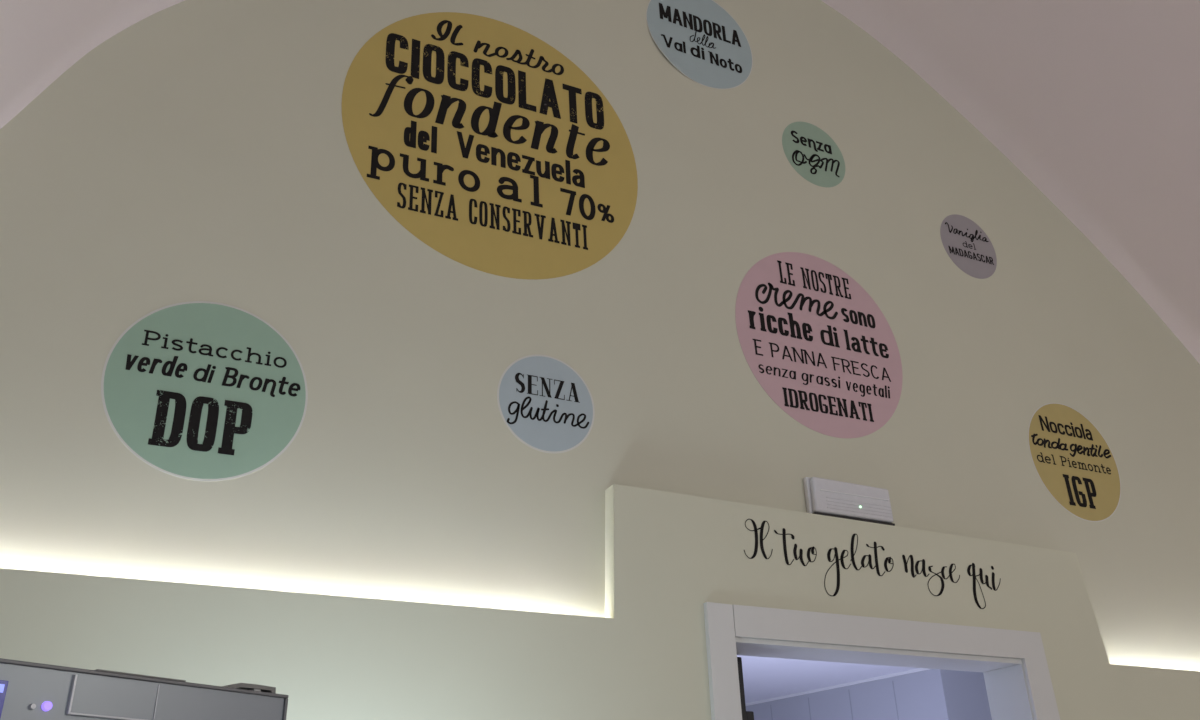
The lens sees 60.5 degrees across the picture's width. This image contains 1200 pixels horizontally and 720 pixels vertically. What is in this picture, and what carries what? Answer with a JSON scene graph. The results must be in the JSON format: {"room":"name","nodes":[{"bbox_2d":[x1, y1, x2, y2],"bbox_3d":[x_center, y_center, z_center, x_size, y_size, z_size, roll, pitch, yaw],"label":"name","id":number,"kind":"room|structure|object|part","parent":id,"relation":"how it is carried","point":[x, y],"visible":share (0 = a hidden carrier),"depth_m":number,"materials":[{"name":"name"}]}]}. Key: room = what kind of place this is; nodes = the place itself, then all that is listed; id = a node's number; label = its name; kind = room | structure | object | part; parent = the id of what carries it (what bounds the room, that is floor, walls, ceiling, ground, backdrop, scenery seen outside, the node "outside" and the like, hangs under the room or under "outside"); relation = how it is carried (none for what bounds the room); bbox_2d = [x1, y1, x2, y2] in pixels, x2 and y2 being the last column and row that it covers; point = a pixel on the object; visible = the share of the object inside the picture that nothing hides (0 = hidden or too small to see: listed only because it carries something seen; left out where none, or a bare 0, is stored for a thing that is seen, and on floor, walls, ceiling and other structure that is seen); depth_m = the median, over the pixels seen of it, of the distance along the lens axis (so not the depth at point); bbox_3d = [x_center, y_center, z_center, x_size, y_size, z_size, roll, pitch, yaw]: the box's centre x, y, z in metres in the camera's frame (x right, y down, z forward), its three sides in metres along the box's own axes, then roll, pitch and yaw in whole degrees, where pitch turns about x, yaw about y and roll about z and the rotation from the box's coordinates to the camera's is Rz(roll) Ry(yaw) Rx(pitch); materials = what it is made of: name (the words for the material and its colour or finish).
{"room":"eatery","nodes":[
{"label":"eatery","id":0,"kind":"room"},
{"bbox_2d":[0,0,1199,670],"bbox_3d":[0.655,0.633,2.608,5.255,4.348,0.075,11,-29,-24],"label":"wall","id":1,"kind":"structure","parent":0,"point":[200,151],"depth_m":2.46,"materials":[{"name":"beige paint"}]},
{"bbox_2d":[101,301,307,480],"bbox_3d":[-0.777,0.056,2.047,0.387,0.387,0.001,11,-29,-24],"label":"sticker","id":2,"kind":"object","parent":1,"relation":"attached to","point":[195,390],"visible":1,"depth_m":2.04,"materials":[{"name":"green plastic"}]},
{"bbox_2d":[342,12,637,278],"bbox_3d":[-0.260,-0.569,2.660,0.814,0.814,0.001,11,-29,-24],"label":"sticker","id":3,"kind":"object","parent":1,"relation":"attached to","point":[483,140],"visible":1,"depth_m":2.64,"materials":[{"name":"yellow plastic"}]},
{"bbox_2d":[497,354,594,452],"bbox_3d":[-0.123,0.100,2.394,0.248,0.248,0.001,11,-29,-24],"label":"sticker","id":4,"kind":"object","parent":1,"relation":"attached to","point":[543,401],"visible":1,"depth_m":2.39,"materials":[{"name":"blue plastic"}]},
{"bbox_2d":[0,484,1199,719],"bbox_3d":[0.735,1.493,2.137,5.190,2.384,0.044,11,-29,-24],"label":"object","id":5,"kind":"structure","parent":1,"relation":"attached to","point":[668,555],"depth_m":2.15,"materials":[{"name":"beige paint"}]},
{"bbox_2d":[744,519,1000,608],"bbox_3d":[0.707,0.524,2.590,0.827,0.169,0.001,11,-29,-24],"label":"lettering","id":6,"kind":"object","parent":5,"relation":"attached to","point":[761,528],"depth_m":2.58,"materials":[{"name":"black"}]},
{"bbox_2d":[703,602,1059,719],"bbox_3d":[0.697,1.618,2.105,1.052,2.134,0.158,11,-29,-24],"label":"door frame","id":7,"kind":"structure","parent":5,"relation":"in","point":[1013,664],"depth_m":2.50,"materials":[{"name":"white paint"}]},
{"bbox_3d":[0.293,1.503,1.846,0.075,2.132,0.014,11,-29,-24],"label":"casing","id":8,"kind":"part","parent":7,"relation":"part of","materials":[{"name":"white paint"}]},
{"bbox_3d":[0.732,0.673,2.521,0.970,0.073,0.014,11,-29,-24],"label":"casing","id":9,"kind":"part","parent":7,"relation":"part of","materials":[{"name":"white paint"}]},
{"bbox_3d":[1.162,1.675,2.248,0.084,2.134,0.014,11,-29,-24],"label":"casing","id":10,"kind":"part","parent":7,"relation":"part of","materials":[{"name":"white paint"}]},
{"bbox_2d":[646,0,752,88],"bbox_3d":[0.315,-1.005,3.206,0.388,0.388,0.007,11,-29,-24],"label":"sticker","id":11,"kind":"object","parent":1,"relation":"attached to","point":[700,39],"visible":1,"depth_m":3.20,"materials":[{"name":"blue plastic"}]},
{"bbox_2d":[782,122,844,186],"bbox_3d":[0.671,-0.645,3.225,0.243,0.243,0.001,11,-29,-24],"label":"sticker","id":12,"kind":"object","parent":1,"relation":"attached to","point":[810,151],"visible":1,"depth_m":3.22,"materials":[{"name":"green plastic"}]},
{"bbox_2d":[735,252,902,437],"bbox_3d":[0.623,-0.051,2.893,0.576,0.576,0.001,11,-29,-24],"label":"sticker","id":13,"kind":"object","parent":1,"relation":"attached to","point":[815,341],"visible":1,"depth_m":2.88,"materials":[{"name":"plastic"}]},
{"bbox_2d":[803,477,894,525],"bbox_3d":[0.649,0.368,2.672,0.265,0.104,0.036,11,-29,-24],"label":"emergency light","id":14,"kind":"object","parent":1,"relation":"attached to","point":[827,497],"visible":0.95,"depth_m":2.65,"materials":[{"name":"white plastic"}]},
{"bbox_2d":[940,214,996,278],"bbox_3d":[1.216,-0.375,3.395,0.242,0.242,0.001,11,-29,-24],"label":"sticker","id":15,"kind":"object","parent":1,"relation":"attached to","point":[966,244],"visible":1,"depth_m":3.39,"materials":[{"name":"grey plastic"}]},
{"bbox_2d":[1028,403,1120,521],"bbox_3d":[1.471,0.312,3.186,0.388,0.388,0.001,11,-29,-24],"label":"sticker","id":16,"kind":"object","parent":1,"relation":"attached to","point":[1070,456],"visible":1,"depth_m":3.18,"materials":[{"name":"plastic"}]},
{"bbox_2d":[0,0,1199,363],"bbox_3d":[2.001,-0.605,0.231,5.372,4.438,6.075,11,-29,-24],"label":"ceiling","id":17,"kind":"structure","parent":0,"point":[1096,103],"depth_m":3.47,"materials":[{"name":"pink paint"}]},
{"bbox_2d":[737,655,918,703],"bbox_3d":[0.172,1.553,5.009,4.000,0.060,4.925,11,-29,-24],"label":"ceiling","id":18,"kind":"structure","parent":0,"point":[764,678],"depth_m":4.85,"materials":[{"name":"white paint"}]},
{"bbox_2d":[746,669,991,719],"bbox_3d":[1.022,3.198,5.610,1.400,2.400,3.390,11,-29,-24],"label":"wall","id":19,"kind":"structure","parent":0,"point":[932,694],"depth_m":4.85,"materials":[{"name":"grey"}]},
{"bbox_2d":[745,668,929,705],"bbox_3d":[0.572,2.046,5.946,0.010,0.012,3.423,16,-31,-31],"label":"trim","id":20,"kind":"structure","parent":19,"relation":"attached to","point":[919,669],"depth_m":5.13,"materials":[{"name":"white paint"}]},
{"bbox_3d":[0.956,2.412,1.252,5.600,0.060,11.100,11,-29,-24],"label":"floor","id":21,"kind":"structure","parent":0,"visible":0},
{"bbox_2d":[0,658,288,719],"bbox_3d":[-0.756,1.177,0.764,0.502,1.813,0.660,-20,-32,32],"label":"machine","id":22,"kind":"object","parent":21,"relation":"on","point":[28,690],"visible":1,"depth_m":1.10,"materials":[{"name":"grey metal"}]},
{"bbox_3d":[-0.518,0.361,1.099,0.004,0.037,0.093,-20,-32,32],"label":"inset panel","id":23,"kind":"part","parent":22,"relation":"part of","materials":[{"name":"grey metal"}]}
]}

